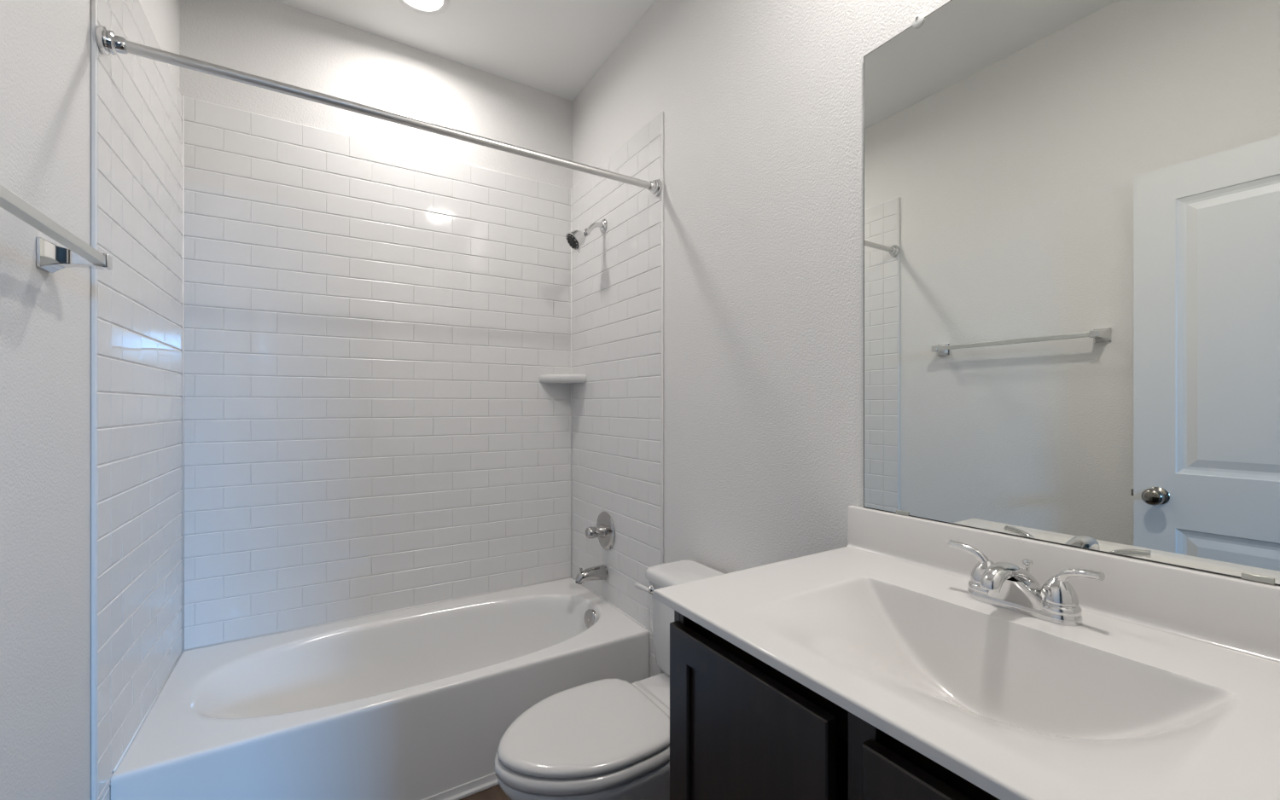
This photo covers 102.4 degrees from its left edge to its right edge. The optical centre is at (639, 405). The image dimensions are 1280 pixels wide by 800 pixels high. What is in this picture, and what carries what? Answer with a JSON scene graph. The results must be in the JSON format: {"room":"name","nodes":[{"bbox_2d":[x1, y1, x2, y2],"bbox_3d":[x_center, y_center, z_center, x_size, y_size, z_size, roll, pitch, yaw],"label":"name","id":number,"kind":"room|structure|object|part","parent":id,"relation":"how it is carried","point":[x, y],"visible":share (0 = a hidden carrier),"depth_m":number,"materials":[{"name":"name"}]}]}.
{"room":"bathroom","nodes":[
{"label":"bathroom","id":0,"kind":"room"},
{"bbox_2d":[0,0,182,799],"bbox_3d":[-1.008,-0.162,0.705,0.130,2.784,2.818,0,0,-32],"label":"wall","id":1,"kind":"structure","parent":0,"point":[45,44],"depth_m":1.10,"materials":[{"name":"white paint"}]},
{"bbox_2d":[0,183,112,273],"bbox_3d":[-0.891,-0.274,0.704,0.088,0.054,0.657,0,0,-32],"label":"towel bar","id":2,"kind":"object","parent":1,"relation":"attached to","point":[51,258],"visible":1,"depth_m":0.88,"materials":[{"name":"silver metal"}]},
{"bbox_3d":[-1.049,-0.274,0.960,0.088,0.054,0.054,0,0,-32],"label":"post","id":3,"kind":"part","parent":2,"relation":"part of","materials":[{"name":"silver metal"}]},
{"bbox_2d":[90,0,97,799],"bbox_3d":[-1.203,0.065,1.134,0.009,2.330,0.006,0,0,-32],"label":"trim","id":4,"kind":"structure","parent":1,"relation":"attached to","point":[93,2],"depth_m":1.13,"materials":[{"name":"white paint"}]},
{"bbox_3d":[-1.416,-0.104,1.481,0.010,1.992,0.808,0,0,-32],"label":"panel","id":5,"kind":"part","parent":1,"relation":"part of","materials":[{"name":"white tile"}]},
{"bbox_2d":[95,24,662,196],"bbox_3d":[-0.569,-0.819,1.545,1.499,0.058,0.058,0,0,-32],"label":"shower curtain rod","id":6,"kind":"object","parent":1,"relation":"attached to","point":[108,43],"visible":1,"depth_m":1.38,"materials":[{"name":"silver metal"}]},
{"bbox_2d":[179,0,572,649],"bbox_3d":[-1.019,-0.162,2.276,1.520,2.784,0.130,0,0,-32],"label":"wall","id":7,"kind":"structure","parent":0,"point":[375,310],"depth_m":2.12,"materials":[{"name":"white tile"}]},
{"bbox_2d":[273,0,655,100],"bbox_3d":[0.349,-1.604,-0.421,4.200,0.100,6.158,0,0,-32],"label":"ceiling","id":8,"kind":"structure","parent":0,"point":[554,47],"depth_m":2.14,"materials":[{"name":"white paint"}]},
{"bbox_2d":[398,0,449,15],"bbox_3d":[-0.827,-1.549,1.941,0.208,0.009,0.208,0,0,-32],"label":"recessed light","id":9,"kind":"object","parent":8,"relation":"in","point":[425,7],"visible":1,"depth_m":1.99,"materials":[{"name":"white paint"}]},
{"bbox_2d":[459,785,511,799],"bbox_3d":[-0.330,1.270,1.158,1.760,0.080,2.758,0,0,-32],"label":"floor","id":10,"kind":"structure","parent":0,"point":[495,793],"depth_m":1.62,"materials":[{"name":"brown wood"}]},
{"bbox_2d":[110,577,649,799],"bbox_3d":[-0.794,1.051,1.911,1.499,0.358,0.728,0,0,-32],"label":"bathtub","id":11,"kind":"object","parent":10,"relation":"on","point":[418,703],"visible":0.95,"depth_m":1.67,"materials":[{"name":"white ceramic"}]},
{"bbox_2d":[113,94,645,772],"bbox_3d":[-0.799,-0.114,1.919,1.500,1.972,0.708,0,0,-32],"label":"caulk","id":12,"kind":"structure","parent":11,"relation":"attached to","point":[183,96],"depth_m":1.83,"materials":[{"name":"white"}]},
{"bbox_2d":[421,773,499,799],"bbox_3d":[-0.598,1.213,1.593,1.496,0.034,0.018,0,0,-32],"label":"trim","id":13,"kind":"structure","parent":11,"relation":"attached to","point":[476,786],"depth_m":1.62,"materials":[{"name":"white paint"}]},
{"bbox_3d":[-0.212,0.924,2.224,0.025,0.083,0.083,0,0,-44],"label":"overflow plate","id":14,"kind":"part","parent":11,"relation":"part of","materials":[{"name":"silver metal"}]},
{"bbox_2d":[494,559,725,799],"bbox_3d":[-0.034,0.874,1.409,0.730,0.710,0.429,0,0,-32],"label":"toilet","id":15,"kind":"object","parent":10,"relation":"on","point":[606,739],"visible":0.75,"depth_m":1.27,"materials":[{"name":"white ceramic"}]},
{"bbox_3d":[-0.154,0.860,1.326,0.439,0.030,0.363,0,0,-32],"label":"seat","id":16,"kind":"part","parent":15,"relation":"part of","materials":[{"name":"grey plastic"}]},
{"bbox_3d":[-0.151,0.830,1.328,0.430,0.026,0.353,0,0,-32],"label":"lid","id":17,"kind":"part","parent":15,"relation":"part of","materials":[{"name":"grey plastic"}]},
{"bbox_3d":[0.008,0.582,1.642,0.014,0.018,0.075,0,0,-39],"label":"lever arm","id":18,"kind":"part","parent":15,"relation":"part of","materials":[{"name":"grey plastic"}]},
{"bbox_3d":[0.035,0.582,1.625,0.016,0.031,0.031,0,0,-32],"label":"flush lever","id":19,"kind":"part","parent":15,"relation":"part of","materials":[{"name":"silver metal"}]},
{"bbox_3d":[0.201,0.699,1.545,0.187,0.280,0.392,0,0,-32],"label":"tank","id":20,"kind":"part","parent":15,"relation":"part of","materials":[{"name":"white ceramic"}]},
{"bbox_3d":[0.196,0.538,1.542,0.195,0.039,0.414,0,0,-32],"label":"tank lid","id":21,"kind":"part","parent":15,"relation":"part of","materials":[{"name":"white ceramic"}]},
{"bbox_2d":[669,610,1000,799],"bbox_3d":[0.521,0.790,0.680,0.568,0.879,0.891,0,0,-32],"label":"vanity cabinet","id":22,"kind":"object","parent":10,"relation":"on","point":[741,729],"visible":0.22,"depth_m":0.73,"materials":[{"name":"brown wood"}]},
{"bbox_3d":[0.145,0.755,0.764,0.018,0.750,0.330,0,0,-32],"label":"door","id":23,"kind":"part","parent":22,"relation":"part of","materials":[{"name":"brown wood"}]},
{"bbox_3d":[0.344,0.755,0.442,0.018,0.750,0.332,0,0,-32],"label":"door","id":24,"kind":"part","parent":22,"relation":"part of","materials":[{"name":"brown wood"}]},
{"bbox_2d":[652,505,1279,799],"bbox_3d":[0.512,0.360,0.692,0.572,0.240,0.931,0,0,-32],"label":"countertop","id":25,"kind":"structure","parent":22,"relation":"on","point":[1167,687],"depth_m":0.73,"materials":[{"name":"white stone"}]},
{"bbox_2d":[948,540,1105,626],"bbox_3d":[0.622,0.290,0.847,0.167,0.090,0.159,0,0,15],"label":"faucet","id":26,"kind":"object","parent":25,"relation":"on","point":[1006,585],"visible":1,"depth_m":0.81,"materials":[{"name":"silver metal"}]},
{"bbox_3d":[0.586,0.267,0.914,0.017,0.044,0.066,0,0,-44],"label":"lever","id":27,"kind":"part","parent":26,"relation":"part of","materials":[{"name":"silver metal"}]},
{"bbox_3d":[0.604,0.295,0.896,0.055,0.051,0.055,0,0,-32],"label":"handle","id":28,"kind":"part","parent":26,"relation":"part of","materials":[{"name":"silver metal"}]},
{"bbox_3d":[0.598,0.290,0.833,0.153,0.080,0.054,0,0,-32],"label":"spout","id":29,"kind":"part","parent":26,"relation":"part of","materials":[{"name":"silver metal"}]},
{"bbox_3d":[0.622,0.307,0.847,0.076,0.054,0.160,0,0,-32],"label":"plate","id":30,"kind":"part","parent":26,"relation":"part of","materials":[{"name":"silver metal"}]},
{"bbox_3d":[0.651,0.289,0.865,0.015,0.062,0.016,0,0,-32],"label":"lift rod","id":31,"kind":"part","parent":26,"relation":"part of","materials":[{"name":"silver metal"}]},
{"bbox_3d":[0.658,0.295,0.809,0.055,0.051,0.055,0,0,-32],"label":"handle","id":32,"kind":"part","parent":26,"relation":"part of","materials":[{"name":"silver metal"}]},
{"bbox_3d":[0.666,0.267,0.785,0.017,0.044,0.066,0,0,-19],"label":"lever","id":33,"kind":"part","parent":26,"relation":"part of","materials":[{"name":"silver metal"}]},
{"bbox_2d":[571,0,950,677],"bbox_3d":[0.379,-0.162,1.559,0.130,2.784,2.818,0,0,-32],"label":"wall","id":34,"kind":"structure","parent":0,"point":[761,101],"depth_m":1.64,"materials":[{"name":"white paint"}]},
{"bbox_2d":[539,374,586,383],"bbox_3d":[-0.375,-0.129,2.495,0.172,0.042,0.172,0,0,-32],"label":"corner shelf","id":35,"kind":"object","parent":34,"relation":"attached to","point":[546,379],"visible":1,"depth_m":2.47,"materials":[{"name":"white ceramic"}]},
{"bbox_2d":[565,219,607,253],"bbox_3d":[-0.238,-0.752,2.266,0.179,0.170,0.084,0,0,-32],"label":"shower","id":36,"kind":"object","parent":34,"relation":"attached to","point":[575,239],"visible":1,"depth_m":2.24,"materials":[{"name":"silver metal"}]},
{"bbox_3d":[-0.205,-0.785,2.286,0.088,0.066,0.022,0,0,-32],"label":"arm","id":37,"kind":"part","parent":36,"relation":"part of","materials":[{"name":"silver metal"}]},
{"bbox_2d":[575,564,608,584],"bbox_3d":[-0.218,0.744,2.268,0.143,0.073,0.069,0,0,-32],"label":"tub spout","id":38,"kind":"object","parent":34,"relation":"attached to","point":[598,573],"visible":1,"depth_m":2.25,"materials":[{"name":"silver metal"}]},
{"bbox_2d":[585,512,615,550],"bbox_3d":[-0.193,0.558,2.271,0.096,0.169,0.169,0,0,-32],"label":"shower valve","id":39,"kind":"object","parent":34,"relation":"attached to","point":[604,530],"visible":1,"depth_m":2.26,"materials":[{"name":"silver metal"}]},
{"bbox_3d":[-0.198,0.558,2.268,0.085,0.060,0.060,0,0,-32],"label":"handle","id":40,"kind":"part","parent":39,"relation":"part of","materials":[{"name":"silver metal"}]},
{"bbox_3d":[-0.185,0.555,2.240,0.018,0.019,0.063,0,0,-25],"label":"lever","id":41,"kind":"part","parent":39,"relation":"part of","materials":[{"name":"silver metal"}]},
{"bbox_3d":[-0.131,-0.104,2.273,0.010,1.992,0.808,0,0,-32],"label":"panel","id":42,"kind":"part","parent":34,"relation":"part of","materials":[{"name":"white tile"}]},
{"bbox_2d":[661,111,663,674],"bbox_3d":[0.083,0.065,1.927,0.009,2.330,0.006,0,0,-32],"label":"trim","id":43,"kind":"structure","parent":34,"relation":"attached to","point":[662,113],"depth_m":1.92,"materials":[{"name":"white paint"}]},
{"bbox_2d":[847,505,1279,663],"bbox_3d":[0.745,0.288,0.835,0.024,0.095,0.930,0,0,-32],"label":"backsplash","id":44,"kind":"structure","parent":34,"relation":"attached to","point":[1241,615],"depth_m":0.81,"materials":[{"name":"white stone"}]},
{"bbox_2d":[863,0,1279,586],"bbox_3d":[0.758,-0.296,0.827,0.013,1.070,0.894,0,0,-32],"label":"wall mirror","id":45,"kind":"object","parent":34,"relation":"attached to","point":[1072,207],"visible":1,"depth_m":0.86,"materials":[{"name":"clear glass"}]}
]}

